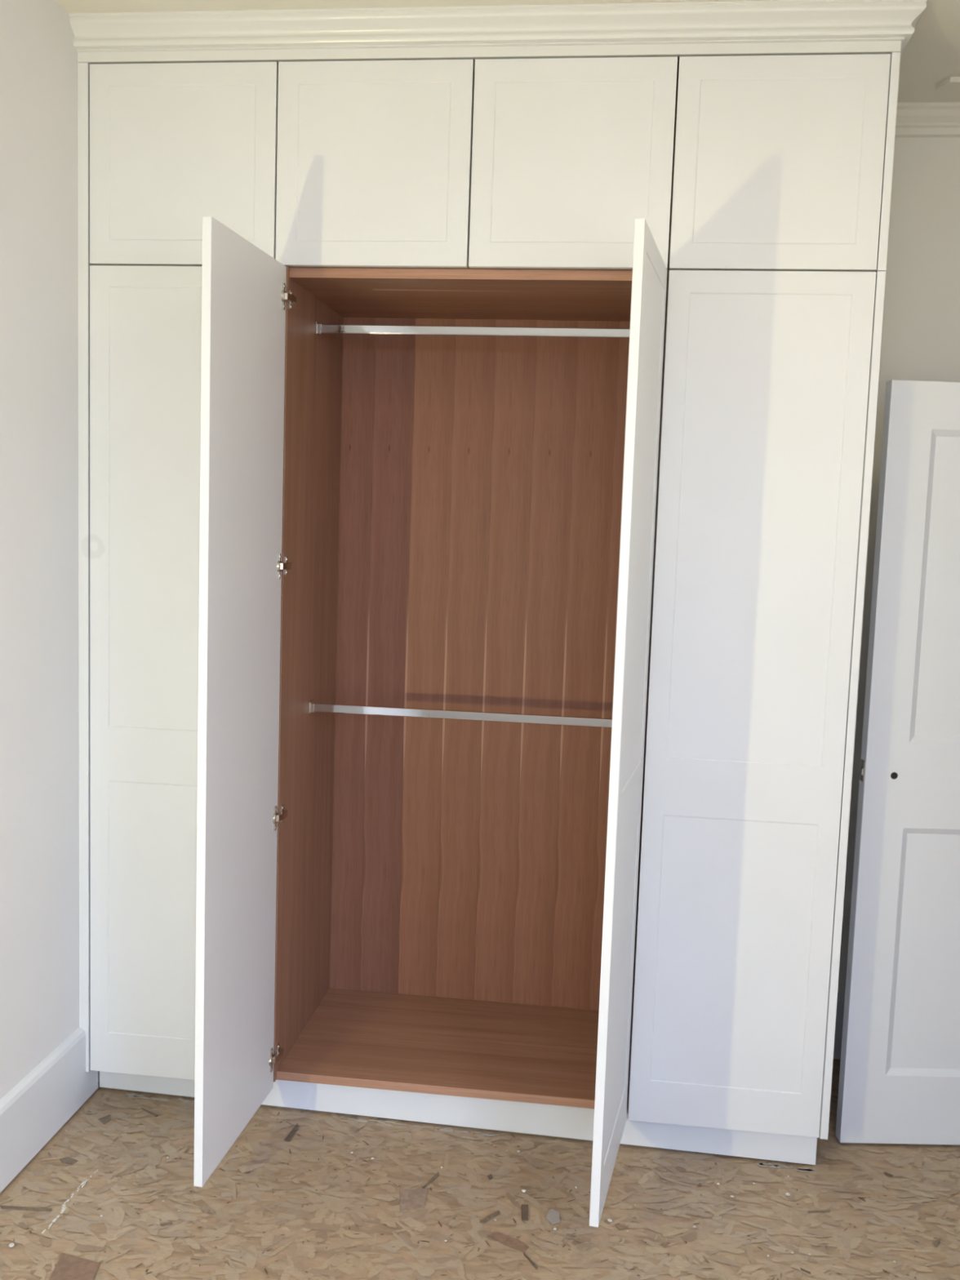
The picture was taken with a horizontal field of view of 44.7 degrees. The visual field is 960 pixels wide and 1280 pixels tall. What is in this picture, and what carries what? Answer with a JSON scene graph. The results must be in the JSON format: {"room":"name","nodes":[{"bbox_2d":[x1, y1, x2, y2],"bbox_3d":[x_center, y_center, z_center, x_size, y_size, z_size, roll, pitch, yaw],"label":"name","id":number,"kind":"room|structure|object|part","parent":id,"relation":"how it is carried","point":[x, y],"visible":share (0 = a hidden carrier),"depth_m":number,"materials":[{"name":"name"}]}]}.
{"room":"bedroom","nodes":[
{"label":"bedroom","id":0,"kind":"room"},
{"bbox_2d":[0,0,99,1099],"bbox_3d":[-1.412,0.074,0.928,0.120,2.913,5.900,3,6,7],"label":"wall","id":1,"kind":"structure","parent":0,"point":[39,759],"depth_m":2.91,"materials":[{"name":"white paint"}]},
{"bbox_2d":[0,1027,97,1192],"bbox_3d":[-1.425,1.440,0.749,0.020,0.215,5.278,3,6,7],"label":"baseboard","id":2,"kind":"structure","parent":1,"relation":"attached to","point":[41,1104],"depth_m":3.04,"materials":[{"name":"paint"}]},
{"bbox_2d":[77,62,91,1071],"bbox_3d":[-1.067,-0.137,3.154,0.028,2.716,0.022,3,6,7],"label":"strip","id":3,"kind":"object","parent":1,"relation":"attached to","point":[83,68],"visible":0.8,"depth_m":3.13,"materials":[{"name":"white wood"}]},
{"bbox_2d":[89,62,278,266],"bbox_3d":[-0.729,-1.253,3.311,0.499,0.501,0.630,3,6,7],"label":"upper cabinet","id":4,"kind":"object","parent":1,"relation":"attached to","point":[173,145],"visible":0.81,"depth_m":3.00,"materials":[{"name":"white wood"}]},
{"bbox_3d":[-0.766,-1.226,3.009,0.386,0.382,0.015,3,6,7],"label":"door panel","id":5,"kind":"part","parent":4,"relation":"part of","materials":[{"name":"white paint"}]},
{"bbox_2d":[0,1058,959,1279],"bbox_3d":[0.075,1.641,0.901,3.280,0.103,6.200,3,6,7],"label":"floor","id":6,"kind":"structure","parent":0,"point":[290,1198],"depth_m":2.86,"materials":[{"name":"brown wood"}]},
{"bbox_2d":[89,265,201,1079],"bbox_3d":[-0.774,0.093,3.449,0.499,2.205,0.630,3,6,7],"label":"door","id":7,"kind":"structure","parent":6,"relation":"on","point":[145,322],"depth_m":3.14,"materials":[{"name":"white wood"}]},
{"bbox_3d":[-0.832,0.749,3.211,0.386,0.713,0.015,3,6,7],"label":"door panel","id":8,"kind":"part","parent":7,"relation":"part of","materials":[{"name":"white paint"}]},
{"bbox_3d":[-0.796,-0.337,3.100,0.386,1.162,0.015,3,6,7],"label":"door panel","id":9,"kind":"part","parent":7,"relation":"part of","materials":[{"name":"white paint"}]},
{"bbox_2d":[193,216,667,1227],"bbox_3d":[-0.065,0.151,3.117,1.009,2.205,1.125,3,6,7],"label":"tall cabinet","id":10,"kind":"object","parent":6,"relation":"on","point":[428,496],"visible":1,"depth_m":3.55,"materials":[{"name":"brown wood"}]},
{"bbox_3d":[-0.583,0.161,2.863,0.021,2.202,0.495,3,6,9],"label":"door","id":11,"kind":"part","parent":10,"relation":"part of","materials":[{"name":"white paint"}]},
{"bbox_3d":[-0.509,0.099,3.420,0.034,2.192,0.624,3,6,7],"label":"panel","id":12,"kind":"part","parent":10,"relation":"part of","materials":[{"name":"brown wood"}]},
{"bbox_2d":[308,699,314,713],"bbox_3d":[-0.490,0.195,3.414,0.014,0.035,0.032,3,6,7],"label":"socket","id":13,"kind":"object","parent":10,"relation":"attached to","point":[311,704],"depth_m":3.40,"materials":[{"name":"silver metal"}]},
{"bbox_2d":[315,320,323,335],"bbox_3d":[-0.454,-0.882,3.303,0.014,0.035,0.032,3,6,7],"label":"socket","id":14,"kind":"object","parent":10,"relation":"attached to","point":[319,327],"depth_m":3.29,"materials":[{"name":"silver metal"}]},
{"bbox_3d":[-0.066,1.199,3.474,0.932,0.024,0.588,3,6,7],"label":"board","id":15,"kind":"part","parent":10,"relation":"part of","materials":[{"name":"brown wood"}]},
{"bbox_3d":[-0.035,0.217,3.360,0.924,0.024,0.015,3,6,7],"label":"hanging rail","id":16,"kind":"part","parent":10,"relation":"part of","materials":[{"name":"silver metal"}]},
{"bbox_3d":[0.002,-0.859,3.250,0.924,0.024,0.015,3,6,7],"label":"hanging rail","id":17,"kind":"part","parent":10,"relation":"part of","materials":[{"name":"silver metal"}]},
{"bbox_3d":[0.007,0.092,3.664,0.932,2.144,0.016,3,6,7],"label":"panel","id":18,"kind":"part","parent":10,"relation":"part of","materials":[{"name":"brown wood"}]},
{"bbox_3d":[0.334,0.828,2.818,0.015,0.713,0.386,3,6,14],"label":"door panel","id":19,"kind":"part","parent":10,"relation":"part of","materials":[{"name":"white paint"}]},
{"bbox_3d":[0.354,0.204,2.755,0.021,2.202,0.495,3,6,14],"label":"door","id":20,"kind":"part","parent":10,"relation":"part of","materials":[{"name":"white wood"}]},
{"bbox_3d":[0.370,-0.258,2.707,0.015,1.162,0.386,3,6,14],"label":"door panel","id":21,"kind":"part","parent":10,"relation":"part of","materials":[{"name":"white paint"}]},
{"bbox_2d":[99,1071,817,1164],"bbox_3d":[-0.104,1.293,3.232,2.009,0.090,0.018,3,6,8],"label":"plinth","id":22,"kind":"object","parent":6,"relation":"on","point":[557,1121],"visible":0.62,"depth_m":3.20,"materials":[{"name":"paint"}]},
{"bbox_2d":[521,1204,528,1220],"bbox_3d":[0.109,1.391,2.837,0.016,0.002,0.064,2,6,2],"label":"wood offcut","id":23,"kind":"object","parent":6,"relation":"on","point":[524,1207],"visible":1,"depth_m":2.83,"materials":[{"name":"brown wood"}]},
{"bbox_2d":[546,1208,559,1224],"bbox_3d":[0.177,1.395,2.825,0.034,0.001,0.063,3,6,7],"label":"scrap","id":24,"kind":"object","parent":6,"relation":"on","point":[553,1215],"visible":1,"depth_m":2.82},
{"bbox_2d":[626,270,885,1139],"bbox_3d":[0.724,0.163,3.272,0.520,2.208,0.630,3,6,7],"label":"door","id":25,"kind":"structure","parent":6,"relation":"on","point":[770,388],"depth_m":2.96,"materials":[{"name":"white wood"}]},
{"bbox_3d":[0.656,0.816,3.036,0.386,0.713,0.015,3,6,7],"label":"door panel","id":26,"kind":"part","parent":25,"relation":"part of","materials":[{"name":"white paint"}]},
{"bbox_3d":[0.693,-0.269,2.925,0.386,1.162,0.015,3,6,7],"label":"door panel","id":27,"kind":"part","parent":25,"relation":"part of","materials":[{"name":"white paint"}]},
{"bbox_3d":[0.972,0.175,3.243,0.020,2.206,0.630,3,6,7],"label":"panel","id":28,"kind":"part","parent":25,"relation":"part of","materials":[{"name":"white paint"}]},
{"bbox_2d":[835,379,959,1145],"bbox_3d":[1.404,0.365,3.123,0.776,2.056,0.042,2,6,-2],"label":"door","id":29,"kind":"structure","parent":6,"relation":"on","point":[900,1073],"depth_m":3.11,"materials":[{"name":"paint"}]},
{"bbox_3d":[1.232,0.846,3.171,0.198,0.655,0.023,2,6,-2],"label":"door panel","id":30,"kind":"part","parent":29,"relation":"part of","materials":[{"name":"paint"}]},
{"bbox_3d":[1.265,-0.134,3.071,0.198,0.785,0.023,2,6,-2],"label":"door panel","id":31,"kind":"part","parent":29,"relation":"part of","materials":[{"name":"paint"}]},
{"bbox_2d":[55,0,959,102],"bbox_3d":[0.176,-1.353,0.594,3.280,0.100,6.200,3,6,7],"label":"ceiling","id":32,"kind":"structure","parent":0,"point":[931,56],"depth_m":2.89,"materials":[{"name":"white paint"}]},
{"bbox_2d":[937,76,959,88],"bbox_3d":[1.577,-1.512,3.163,0.634,0.015,0.055,3,6,7],"label":"trim","id":33,"kind":"structure","parent":32,"relation":"attached to","point":[952,82],"depth_m":3.19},
{"bbox_2d":[833,137,959,1059],"bbox_3d":[0.999,-0.124,3.661,4.250,2.913,0.120,3,6,7],"label":"wall","id":34,"kind":"structure","parent":0,"point":[921,330],"depth_m":3.47,"materials":[{"name":"beige paint"}]},
{"bbox_2d":[275,56,677,272],"bbox_3d":[0.015,-1.219,3.223,0.999,0.501,0.630,3,6,7],"label":"upper cabinet","id":35,"kind":"object","parent":34,"relation":"attached to","point":[539,163],"visible":0.91,"depth_m":2.91,"materials":[{"name":"white wood"}]},
{"bbox_3d":[-0.270,-1.204,2.950,0.386,0.382,0.015,3,6,7],"label":"door panel","id":36,"kind":"part","parent":35,"relation":"part of","materials":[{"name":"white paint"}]},
{"bbox_3d":[-0.270,-1.201,2.951,0.495,0.500,0.021,3,6,7],"label":"door","id":37,"kind":"part","parent":35,"relation":"part of","materials":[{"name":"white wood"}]},
{"bbox_2d":[69,0,928,64],"bbox_3d":[0.040,-1.520,3.168,2.095,0.102,0.675,3,6,7],"label":"crown molding","id":38,"kind":"structure","parent":35,"relation":"on","point":[771,27],"depth_m":2.85,"materials":[{"name":"white paint"}]},
{"bbox_3d":[0.226,-1.181,2.892,0.386,0.382,0.015,3,6,7],"label":"door panel","id":39,"kind":"part","parent":35,"relation":"part of","materials":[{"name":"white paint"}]},
{"bbox_3d":[0.226,-1.178,2.893,0.495,0.500,0.021,3,6,7],"label":"door","id":40,"kind":"part","parent":35,"relation":"part of","materials":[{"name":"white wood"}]},
{"bbox_2d":[666,52,900,275],"bbox_3d":[0.769,-1.186,3.135,0.520,0.505,0.630,3,6,7],"label":"upper cabinet","id":41,"kind":"object","parent":34,"relation":"attached to","point":[780,162],"visible":0.86,"depth_m":2.83,"materials":[{"name":"white wood"}]},
{"bbox_3d":[0.722,-1.158,2.834,0.386,0.382,0.015,3,6,7],"label":"door panel","id":42,"kind":"part","parent":41,"relation":"part of","materials":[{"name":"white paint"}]},
{"bbox_3d":[1.017,-1.174,3.105,0.020,0.505,0.630,3,6,7],"label":"panel","id":43,"kind":"part","parent":41,"relation":"part of","materials":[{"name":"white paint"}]},
{"bbox_2d":[833,992,844,1058],"bbox_3d":[1.447,1.238,3.671,0.840,0.208,0.018,3,6,7],"label":"baseboard","id":44,"kind":"structure","parent":34,"relation":"attached to","point":[841,996],"depth_m":3.70,"materials":[{"name":"paint"}]},
{"bbox_2d":[894,102,959,137],"bbox_3d":[1.537,-1.502,3.369,0.840,0.078,0.060,3,6,7],"label":"coving","id":45,"kind":"structure","parent":34,"relation":"attached to","point":[932,119],"depth_m":3.40,"materials":[{"name":"white paint"}]}
]}

